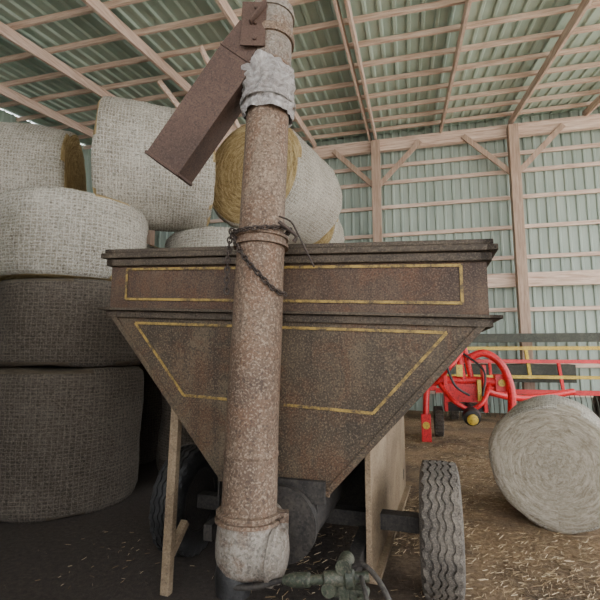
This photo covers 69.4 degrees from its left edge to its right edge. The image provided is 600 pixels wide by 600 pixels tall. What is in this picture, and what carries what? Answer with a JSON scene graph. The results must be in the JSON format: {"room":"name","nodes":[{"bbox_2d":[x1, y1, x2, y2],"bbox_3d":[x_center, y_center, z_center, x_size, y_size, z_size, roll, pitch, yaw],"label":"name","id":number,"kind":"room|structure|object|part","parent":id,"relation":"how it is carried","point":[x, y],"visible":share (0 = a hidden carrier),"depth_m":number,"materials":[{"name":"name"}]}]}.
{"room":"farm building","nodes":[
{"label":"farm building","id":0,"kind":"room"},
{"bbox_2d":[0,109,92,192],"bbox_3d":[-7.608,-1.578,6.859,0.045,7.804,15.157,-2,-7,14],"label":"wall","id":1,"kind":"structure","parent":0,"point":[5,116],"depth_m":12.65,"materials":[{"name":"metal"}]},
{"bbox_2d":[0,0,599,146],"bbox_3d":[1.196,-4.594,5.092,18.147,2.330,15.300,-2,-7,14],"label":"ceiling","id":2,"kind":"structure","parent":0,"point":[149,13],"depth_m":8.16,"materials":[{"name":"metal"}]},
{"bbox_2d":[0,410,599,599],"bbox_3d":[1.089,2.021,4.151,21.676,0.001,19.782,0,-7,0],"label":"floor","id":3,"kind":"structure","parent":0,"point":[39,551],"depth_m":3.25,"materials":[{"name":"brown soil"}]},
{"bbox_2d":[0,365,143,523],"bbox_3d":[-2.512,1.391,4.613,1.564,1.391,1.564,0,-7,0],"label":"hay bale","id":4,"kind":"object","parent":3,"relation":"on","point":[69,436],"visible":0.9,"depth_m":3.97,"materials":[{"name":"fabric"}]},
{"bbox_2d":[0,278,140,366],"bbox_3d":[-2.484,0.285,4.779,1.547,0.892,1.544,0,-7,0],"label":"hay bale","id":5,"kind":"object","parent":4,"relation":"on","point":[44,321],"visible":0.71,"depth_m":4.08,"materials":[{"name":"fabric"}]},
{"bbox_2d":[0,186,148,281],"bbox_3d":[-2.538,-0.584,4.856,1.570,0.896,1.574,0,-7,0],"label":"hay bale","id":6,"kind":"object","parent":5,"relation":"on","point":[46,231],"visible":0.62,"depth_m":4.17,"materials":[{"name":"fabric"}]},
{"bbox_2d":[156,393,195,470],"bbox_3d":[-1.084,1.470,5.816,1.562,1.528,1.521,0,-7,0],"label":"hay bale","id":7,"kind":"object","parent":3,"relation":"on","point":[162,450],"visible":0.08,"depth_m":5.27},
{"bbox_2d":[165,226,237,247],"bbox_3d":[-1.081,-0.060,6.008,1.564,1.589,1.565,0,-7,0],"label":"hay bale","id":8,"kind":"object","parent":7,"relation":"on","point":[207,236],"visible":0.08,"depth_m":5.37,"materials":[{"name":"fabric"}]},
{"bbox_2d":[91,96,215,231],"bbox_3d":[-1.801,-1.646,5.464,1.344,1.546,1.555,2,-7,-18],"label":"hay bale","id":9,"kind":"object","parent":8,"relation":"on","point":[121,170],"visible":0.66,"depth_m":4.81,"materials":[{"name":"fabric"}]},
{"bbox_2d":[212,124,341,243],"bbox_3d":[-0.315,-1.557,6.154,1.499,1.478,1.420,-4,-8,27],"label":"hay bale","id":10,"kind":"object","parent":8,"relation":"on","point":[313,203],"visible":0.52,"depth_m":5.68,"materials":[{"name":"fabric"}]},
{"bbox_2d":[0,0,599,396],"bbox_3d":[1.087,-1.789,4.612,18.000,7.675,15.014,-2,-7,14],"label":"framing","id":11,"kind":"object","parent":3,"relation":"on","point":[521,279],"visible":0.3,"depth_m":10.02,"materials":[{"name":"brown wood"}]},
{"bbox_2d":[98,239,502,599],"bbox_3d":[0.056,0.794,3.233,2.520,2.214,2.955,-2,-7,17],"label":"wagon","id":12,"kind":"object","parent":3,"relation":"on","point":[368,329],"visible":0.95,"depth_m":2.52,"materials":[{"name":"brown metal"}]},
{"bbox_3d":[-0.796,1.275,2.875,0.095,1.172,0.239,-2,-7,17],"label":"support leg","id":13,"kind":"part","parent":12,"relation":"part of","materials":[{"name":"beige wood"}]},
{"bbox_2d":[145,0,295,599],"bbox_3d":[-0.460,-0.197,2.411,0.887,3.265,0.530,-1,-7,7],"label":"unloading auger","id":14,"kind":"object","parent":12,"relation":"attached to","point":[250,74],"visible":1,"depth_m":2.26,"materials":[{"name":"brown metal"}]},
{"bbox_3d":[-0.520,-1.157,2.583,0.758,0.887,0.245,-2,-7,14],"label":"discharge spout","id":15,"kind":"part","parent":14,"relation":"part of","materials":[{"name":"metal"}]},
{"bbox_2d":[215,564,252,599],"bbox_3d":[-0.312,1.318,2.068,0.188,0.166,0.189,2,-10,0],"label":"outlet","id":16,"kind":"object","parent":14,"relation":"attached to","point":[225,579],"depth_m":1.98,"materials":[{"name":"black metal"}]},
{"bbox_2d":[223,215,314,296],"bbox_3d":[-0.191,-0.220,2.328,0.358,0.417,0.424,5,-9,-38],"label":"chain","id":17,"kind":"object","parent":14,"relation":"hanging from","point":[282,226],"visible":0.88,"depth_m":2.25,"materials":[{"name":"brown metal"}]},
{"bbox_3d":[-0.022,-0.304,2.266,0.200,0.265,0.049,3,-8,-21],"label":"hook rod","id":18,"kind":"part","parent":17,"relation":"part of","materials":[{"name":"metal"}]},
{"bbox_3d":[-0.161,1.415,3.520,1.123,0.750,1.446,-6,-9,42],"label":"support plate","id":19,"kind":"part","parent":12,"relation":"part of","materials":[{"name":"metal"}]},
{"bbox_3d":[0.738,1.350,3.449,0.080,0.820,1.908,-2,-7,19],"label":"support plate","id":20,"kind":"part","parent":12,"relation":"part of","materials":[{"name":"beige wood"}]},
{"bbox_2d":[35,417,599,599],"bbox_3d":[2.643,2.162,5.373,7.963,0.012,10.577,-2,-7,14],"label":"litter","id":21,"kind":"object","parent":3,"relation":"on","point":[407,436],"visible":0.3,"depth_m":3.35,"materials":[{"name":"beige plant"}]},
{"bbox_2d":[421,348,575,441],"bbox_3d":[3.447,1.592,7.912,2.847,1.769,1.512,4,-8,-28],"label":"machine","id":22,"kind":"object","parent":3,"relation":"on","point":[458,391],"visible":0.88,"depth_m":7.45,"materials":[{"name":"red paint"}]},
{"bbox_2d":[434,333,599,419],"bbox_3d":[5.050,1.725,9.742,4.300,1.950,0.968,-2,-7,14],"label":"implement","id":23,"kind":"object","parent":3,"relation":"on","point":[541,373],"visible":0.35,"depth_m":9.67,"materials":[{"name":"yellow paint"}]},
{"bbox_2d":[488,395,599,533],"bbox_3d":[2.421,1.484,4.099,1.091,1.104,1.020,-4,-8,31],"label":"hay bale","id":24,"kind":"object","parent":3,"relation":"on","point":[544,453],"visible":1,"depth_m":3.71,"materials":[{"name":"plant"}]},
{"bbox_3d":[-4.151,1.412,4.766,1.552,1.396,1.576,-4,-8,32],"label":"hay bale","id":25,"kind":"object","parent":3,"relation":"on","visible":0},
{"bbox_3d":[-4.112,0.302,4.921,1.534,0.889,1.524,-4,-8,32],"label":"hay bale","id":26,"kind":"object","parent":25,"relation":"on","visible":0},
{"bbox_3d":[-4.170,-0.563,5.008,1.577,0.901,1.571,3,-8,-24],"label":"hay bale","id":27,"kind":"object","parent":26,"relation":"on","visible":0},
{"bbox_2d":[0,122,86,194],"bbox_3d":[-3.799,-1.600,5.835,1.476,1.521,1.514,2,-7,-16],"label":"hay bale","id":28,"kind":"object","parent":27,"relation":"on","point":[31,155],"visible":0.55,"depth_m":5.30,"materials":[{"name":"fabric"}]},
{"bbox_3d":[0.000,1.655,7.356,1.550,1.528,1.559,-4,-8,32],"label":"hay bale","id":29,"kind":"object","parent":3,"relation":"on","visible":0},
{"bbox_3d":[0.000,0.136,7.534,1.544,1.576,1.550,3,-8,-24],"label":"hay bale","id":30,"kind":"object","parent":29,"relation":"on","visible":0},
{"bbox_2d":[313,217,344,243],"bbox_3d":[0.047,-1.288,8.420,1.549,1.548,1.425,-1,-7,10],"label":"hay bale","id":31,"kind":"object","parent":30,"relation":"on","point":[335,234],"visible":0.08,"depth_m":7.63,"materials":[{"name":"fabric"}]},
{"bbox_2d":[154,108,599,412],"bbox_3d":[2.994,-0.970,11.913,18.147,7.830,0.041,-2,-7,14],"label":"wall","id":32,"kind":"structure","parent":0,"point":[581,207],"depth_m":11.36,"materials":[{"name":"metal"}]}
]}

